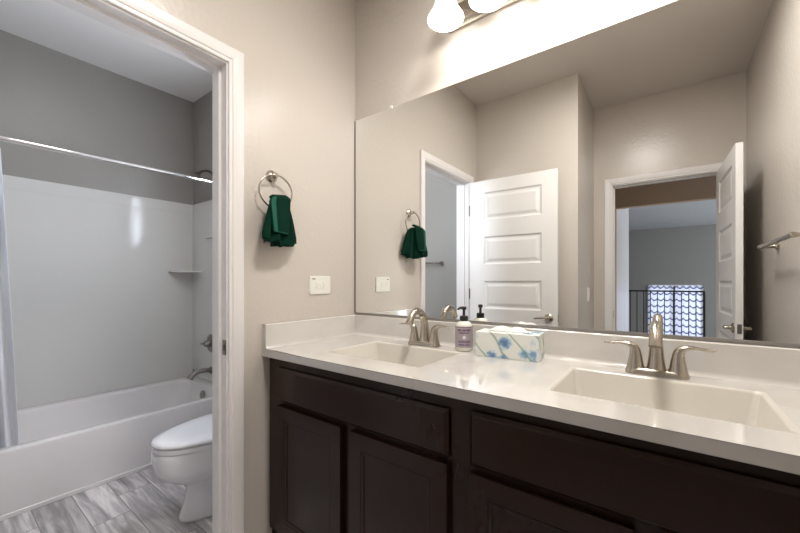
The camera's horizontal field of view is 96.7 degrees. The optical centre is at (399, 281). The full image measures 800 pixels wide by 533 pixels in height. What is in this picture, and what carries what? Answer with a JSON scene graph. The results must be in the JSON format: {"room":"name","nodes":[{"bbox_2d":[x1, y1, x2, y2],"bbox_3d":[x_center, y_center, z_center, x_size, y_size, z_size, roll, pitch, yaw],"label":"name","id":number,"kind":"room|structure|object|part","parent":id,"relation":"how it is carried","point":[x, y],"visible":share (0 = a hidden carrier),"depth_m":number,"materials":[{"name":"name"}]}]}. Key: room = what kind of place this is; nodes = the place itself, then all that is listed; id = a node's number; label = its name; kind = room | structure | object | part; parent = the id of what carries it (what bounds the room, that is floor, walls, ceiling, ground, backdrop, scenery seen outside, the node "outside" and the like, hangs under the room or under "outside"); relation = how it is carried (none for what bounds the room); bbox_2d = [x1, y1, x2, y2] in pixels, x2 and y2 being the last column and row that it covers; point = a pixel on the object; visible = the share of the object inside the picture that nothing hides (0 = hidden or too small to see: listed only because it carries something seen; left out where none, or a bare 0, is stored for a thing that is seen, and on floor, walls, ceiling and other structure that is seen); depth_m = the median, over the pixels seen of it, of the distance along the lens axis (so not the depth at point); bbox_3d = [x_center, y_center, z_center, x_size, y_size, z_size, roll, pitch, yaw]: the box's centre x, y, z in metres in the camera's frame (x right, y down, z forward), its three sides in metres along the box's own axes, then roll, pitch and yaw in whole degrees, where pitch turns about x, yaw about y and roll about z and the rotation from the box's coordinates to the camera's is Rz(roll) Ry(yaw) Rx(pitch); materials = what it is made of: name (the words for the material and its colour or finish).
{"room":"bathroom","nodes":[
{"label":"bathroom","id":0,"kind":"room"},
{"bbox_2d":[0,30,192,204],"bbox_3d":[-2.404,-0.221,2.549,0.100,2.773,1.694,0,0,37],"label":"wall","id":1,"kind":"structure","parent":0,"point":[50,97],"depth_m":2.61,"materials":[{"name":"grey paint"}]},
{"bbox_2d":[2,174,211,408],"bbox_3d":[-2.018,0.075,2.322,0.791,1.519,1.594,0,0,37],"label":"tub surround","id":2,"kind":"object","parent":1,"relation":"attached to","point":[110,291],"visible":0.69,"depth_m":2.67,"materials":[{"name":"white plastic"}]},
{"bbox_2d":[169,271,201,272],"bbox_3d":[-1.833,-0.084,3.041,0.190,0.012,0.190,0,0,37],"label":"corner shelf","id":3,"kind":"object","parent":2,"relation":"attached to","point":[169,271],"depth_m":3.04,"materials":[{"name":"white plastic"}]},
{"bbox_2d":[187,367,211,379],"bbox_3d":[-1.629,0.747,2.889,0.060,0.091,0.188,0,0,37],"label":"tub spout","id":4,"kind":"object","parent":2,"relation":"attached to","point":[193,374],"visible":0.98,"depth_m":2.88,"materials":[{"name":"grey metal"}]},
{"bbox_3d":[-1.539,0.075,2.949,0.779,1.519,0.016,0,0,37],"label":"panel","id":5,"kind":"part","parent":2,"relation":"part of","materials":[{"name":"white plastic"}]},
{"bbox_2d":[200,334,211,351],"bbox_3d":[-1.594,0.513,2.944,0.161,0.150,0.056,0,0,37],"label":"shower valve","id":6,"kind":"object","parent":2,"relation":"attached to","point":[208,343],"visible":0.84,"depth_m":2.94,"materials":[{"name":"grey metal"}]},
{"bbox_3d":[-1.617,0.513,2.954,0.112,0.052,0.045,0,0,37],"label":"valve lever","id":7,"kind":"part","parent":6,"relation":"part of","materials":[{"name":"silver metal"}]},
{"bbox_2d":[0,0,211,102],"bbox_3d":[-1.612,-1.658,2.029,1.991,0.100,1.814,0,0,37],"label":"ceiling","id":8,"kind":"structure","parent":0,"point":[53,25],"depth_m":2.43,"materials":[{"name":"white paint"}]},
{"bbox_2d":[0,467,211,532],"bbox_3d":[-1.002,1.215,1.098,4.086,0.100,2.569,0,0,37],"label":"floor","id":9,"kind":"structure","parent":0,"point":[138,502],"depth_m":1.80,"materials":[{"name":"grey tile"}]},
{"bbox_2d":[0,376,211,520],"bbox_3d":[-2.007,1.000,2.314,0.814,0.330,1.590,0,0,37],"label":"bathtub","id":10,"kind":"object","parent":9,"relation":"on","point":[70,447],"visible":0.69,"depth_m":2.14,"materials":[{"name":"white ceramic"}]},
{"bbox_2d":[150,413,211,522],"bbox_3d":[-0.902,0.796,1.958,0.476,0.738,0.802,0,0,37],"label":"toilet","id":11,"kind":"object","parent":9,"relation":"on","point":[181,453],"visible":0.42,"depth_m":1.69,"materials":[{"name":"white ceramic"}]},
{"bbox_3d":[-0.968,0.754,1.871,0.368,0.026,0.583,0,0,37],"label":"lid","id":12,"kind":"part","parent":11,"relation":"part of","materials":[{"name":"white ceramic"}]},
{"bbox_3d":[-0.966,0.784,1.873,0.362,0.024,0.578,0,0,37],"label":"seat","id":13,"kind":"part","parent":11,"relation":"part of","materials":[{"name":"white plastic"}]},
{"bbox_3d":[-0.941,0.981,1.906,0.362,0.368,0.665,0,0,37],"label":"bowl","id":14,"kind":"part","parent":11,"relation":"part of","materials":[{"name":"white ceramic"}]},
{"bbox_2d":[270,358,799,532],"bbox_3d":[0.328,0.744,1.200,1.875,0.842,0.561,0,0,37],"label":"vanity cabinet","id":15,"kind":"object","parent":9,"relation":"on","point":[349,454],"visible":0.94,"depth_m":0.96,"materials":[{"name":"black wood"}]},
{"bbox_3d":[-0.357,0.778,1.377,0.379,0.525,0.020,0,0,37],"label":"cabinet door","id":16,"kind":"part","parent":15,"relation":"part of","materials":[{"name":"brown wood"}]},
{"bbox_3d":[-0.188,0.428,1.250,0.815,0.138,0.020,0,0,37],"label":"drawer","id":17,"kind":"part","parent":15,"relation":"part of","materials":[{"name":"brown wood"}]},
{"bbox_3d":[-0.017,0.778,1.121,0.383,0.525,0.020,0,0,37],"label":"cabinet door","id":18,"kind":"part","parent":15,"relation":"part of","materials":[{"name":"brown wood"}]},
{"bbox_2d":[262,314,799,474],"bbox_3d":[0.326,0.301,1.196,1.879,0.238,0.578,0,0,37],"label":"countertop","id":19,"kind":"structure","parent":15,"relation":"on","point":[739,402],"depth_m":1.05,"materials":[{"name":"stone"}]},
{"bbox_2d":[324,341,463,367],"bbox_3d":[-0.027,0.354,1.452,0.472,0.133,0.327,0,0,37],"label":"sink basin","id":20,"kind":"object","parent":19,"relation":"in","point":[392,353],"depth_m":1.57,"materials":[{"name":"white ceramic"}]},
{"bbox_2d":[399,308,451,347],"bbox_3d":[0.078,0.200,1.565,0.281,0.173,0.161,0,0,37],"label":"faucet","id":21,"kind":"object","parent":19,"relation":"on","point":[426,340],"visible":1,"depth_m":1.58,"materials":[{"name":"silver metal"}]},
{"bbox_3d":[0.042,0.235,1.654,0.116,0.092,0.057,0,0,37],"label":"handle","id":22,"kind":"part","parent":21,"relation":"part of","materials":[{"name":"silver metal"}]},
{"bbox_3d":[0.078,0.194,1.565,0.052,0.160,0.161,0,0,37],"label":"spout","id":23,"kind":"part","parent":21,"relation":"part of","materials":[{"name":"silver metal"}]},
{"bbox_3d":[0.108,0.277,1.605,0.160,0.018,0.058,0,0,37],"label":"plate","id":24,"kind":"part","parent":21,"relation":"part of","materials":[{"name":"silver metal"}]},
{"bbox_3d":[0.174,0.235,1.555,0.116,0.092,0.057,0,0,37],"label":"handle","id":25,"kind":"part","parent":21,"relation":"part of","materials":[{"name":"silver metal"}]},
{"bbox_2d":[455,306,472,350],"bbox_3d":[0.268,0.195,1.490,0.073,0.183,0.073,0,0,9],"label":"soap dispenser","id":26,"kind":"object","parent":19,"relation":"on","point":[463,328],"visible":1,"depth_m":1.46,"materials":[{"name":"beige"}]},
{"bbox_2d":[455,321,472,350],"bbox_3d":[0.268,0.225,1.490,0.072,0.124,0.073,0,0,37],"label":"bottle","id":27,"kind":"object","parent":26,"relation":"attached to","point":[463,329],"depth_m":1.46,"materials":[{"name":"white"}]},
{"bbox_2d":[476,326,543,361],"bbox_3d":[0.420,0.229,1.368,0.232,0.115,0.108,0,0,30],"label":"tissue box","id":28,"kind":"object","parent":19,"relation":"on","point":[515,343],"visible":1,"depth_m":1.32,"materials":[{"name":"white cardboard"}]},
{"bbox_2d":[604,320,716,379],"bbox_3d":[0.758,0.200,1.054,0.281,0.173,0.161,0,0,37],"label":"faucet","id":29,"kind":"object","parent":19,"relation":"on","point":[656,366],"visible":1,"depth_m":1.07,"materials":[{"name":"silver metal"}]},
{"bbox_3d":[0.722,0.235,1.144,0.116,0.092,0.057,0,0,37],"label":"handle","id":30,"kind":"part","parent":29,"relation":"part of","materials":[{"name":"silver metal"}]},
{"bbox_3d":[0.758,0.194,1.054,0.052,0.160,0.161,0,0,37],"label":"spout","id":31,"kind":"part","parent":29,"relation":"part of","materials":[{"name":"silver metal"}]},
{"bbox_3d":[0.788,0.277,1.094,0.160,0.018,0.058,0,0,37],"label":"plate","id":32,"kind":"part","parent":29,"relation":"part of","materials":[{"name":"silver metal"}]},
{"bbox_3d":[0.854,0.235,1.045,0.116,0.092,0.057,0,0,37],"label":"handle","id":33,"kind":"part","parent":29,"relation":"part of","materials":[{"name":"silver metal"}]},
{"bbox_2d":[545,367,799,434],"bbox_3d":[0.666,0.354,0.931,0.464,0.133,0.327,0,0,37],"label":"sink basin","id":34,"kind":"object","parent":19,"relation":"in","point":[736,406],"depth_m":1.00,"materials":[{"name":"white ceramic"}]},
{"bbox_3d":[0.339,0.778,0.853,0.374,0.525,0.020,0,0,37],"label":"cabinet door","id":35,"kind":"part","parent":15,"relation":"part of","materials":[{"name":"brown wood"}]},
{"bbox_3d":[0.516,0.423,0.721,0.816,0.148,0.020,0,0,37],"label":"drawer","id":36,"kind":"part","parent":15,"relation":"part of","materials":[{"name":"brown wood"}]},
{"bbox_2d":[145,0,354,532],"bbox_3d":[-0.776,-0.221,1.389,0.115,2.773,1.594,0,0,37],"label":"wall","id":37,"kind":"structure","parent":0,"point":[299,55],"depth_m":1.63,"materials":[{"name":"beige paint"}]},
{"bbox_2d":[53,0,243,532],"bbox_3d":[-0.948,0.117,1.160,0.150,2.096,0.845,0,0,37],"label":"trim","id":38,"kind":"structure","parent":37,"relation":"attached to","point":[141,20],"depth_m":1.42,"materials":[{"name":"white wood"}]},
{"bbox_3d":[-0.700,0.262,1.418,0.029,0.060,0.002,0,0,37],"label":"strike plate","id":39,"kind":"part","parent":38,"relation":"part of","materials":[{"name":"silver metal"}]},
{"bbox_2d":[258,170,292,205],"bbox_3d":[-0.550,-0.403,1.557,0.043,0.174,0.169,0,0,37],"label":"towel ring","id":40,"kind":"object","parent":37,"relation":"attached to","point":[271,176],"visible":0.81,"depth_m":1.55,"materials":[{"name":"silver metal"}]},
{"bbox_2d":[262,194,296,246],"bbox_3d":[-0.517,-0.264,1.542,0.084,0.226,0.216,0,0,17],"label":"hand towel","id":41,"kind":"object","parent":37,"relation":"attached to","point":[278,227],"visible":1,"depth_m":1.50,"materials":[{"name":"green fabric"}]},
{"bbox_2d":[309,276,329,294],"bbox_3d":[-0.400,0.018,1.786,0.009,0.090,0.132,0,0,37],"label":"wall outlet","id":42,"kind":"object","parent":37,"relation":"attached to","point":[317,284],"visible":1,"depth_m":1.78,"materials":[{"name":"white plastic"}]},
{"bbox_2d":[315,282,325,288],"bbox_3d":[-0.397,0.018,1.784,0.002,0.034,0.068,0,0,37],"label":"receptacle","id":43,"kind":"object","parent":42,"relation":"attached to","point":[318,285],"depth_m":1.78,"materials":[{"name":"white plastic"}]},
{"bbox_2d":[193,0,795,347],"bbox_3d":[-0.266,-0.221,2.077,4.086,2.773,0.120,0,0,37],"label":"wall","id":44,"kind":"structure","parent":0,"point":[399,58],"depth_m":1.70,"materials":[{"name":"beige paint"}]},
{"bbox_2d":[0,135,211,183],"bbox_3d":[-1.690,-0.704,2.075,0.060,0.078,1.592,0,0,37],"label":"shower rod","id":45,"kind":"object","parent":44,"relation":"attached to","point":[2,138],"visible":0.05,"depth_m":2.02,"materials":[{"name":"silver metal"}]},
{"bbox_2d":[0,148,18,448],"bbox_3d":[-2.078,0.140,1.664,0.169,1.710,0.432,0,0,37],"label":"shower curtain","id":46,"kind":"object","parent":45,"relation":"hanging from","point":[9,431],"visible":0.77,"depth_m":1.81,"materials":[{"name":"fabric"}]},
{"bbox_2d":[190,169,211,180],"bbox_3d":[-1.590,-0.864,2.881,0.080,0.128,0.209,0,0,23],"label":"shower head","id":47,"kind":"object","parent":44,"relation":"attached to","point":[195,174],"visible":0.74,"depth_m":2.82,"materials":[{"name":"grey metal"}]},
{"bbox_3d":[-1.579,-0.893,2.913,0.052,0.070,0.153,0,0,14],"label":"shower arm","id":48,"kind":"part","parent":47,"relation":"part of","materials":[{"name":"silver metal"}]},
{"bbox_2d":[427,0,519,32],"bbox_3d":[0.436,-1.180,1.342,0.722,0.166,0.211,0,0,37],"label":"vanity light","id":49,"kind":"object","parent":44,"relation":"attached to","point":[450,16],"visible":1,"depth_m":1.51,"materials":[{"name":"white glass"}]},
{"bbox_3d":[0.191,-1.161,1.490,0.152,0.128,0.152,0,0,37],"label":"lamp shade","id":50,"kind":"part","parent":49,"relation":"part of","materials":[{"name":"white glass"}]},
{"bbox_3d":[0.191,-1.157,1.490,0.059,0.089,0.059,0,0,37],"label":"bulb","id":51,"kind":"part","parent":49,"relation":"part of","materials":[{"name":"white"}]},
{"bbox_3d":[0.343,-1.161,1.376,0.152,0.128,0.152,0,0,37],"label":"lamp shade","id":52,"kind":"part","parent":49,"relation":"part of","materials":[{"name":"white glass"}]},
{"bbox_2d":[354,0,799,347],"bbox_3d":[0.494,-0.362,1.424,1.870,1.084,0.010,0,0,37],"label":"mirror","id":53,"kind":"object","parent":44,"relation":"attached to","point":[622,177],"visible":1,"depth_m":1.24,"materials":[{"name":"clear glass"}]},
{"bbox_2d":[355,314,799,388],"bbox_3d":[0.487,0.234,1.410,1.828,0.105,0.042,0,0,37],"label":"backsplash","id":54,"kind":"structure","parent":44,"relation":"attached to","point":[779,366],"depth_m":1.17,"materials":[{"name":"stone"}]}
]}

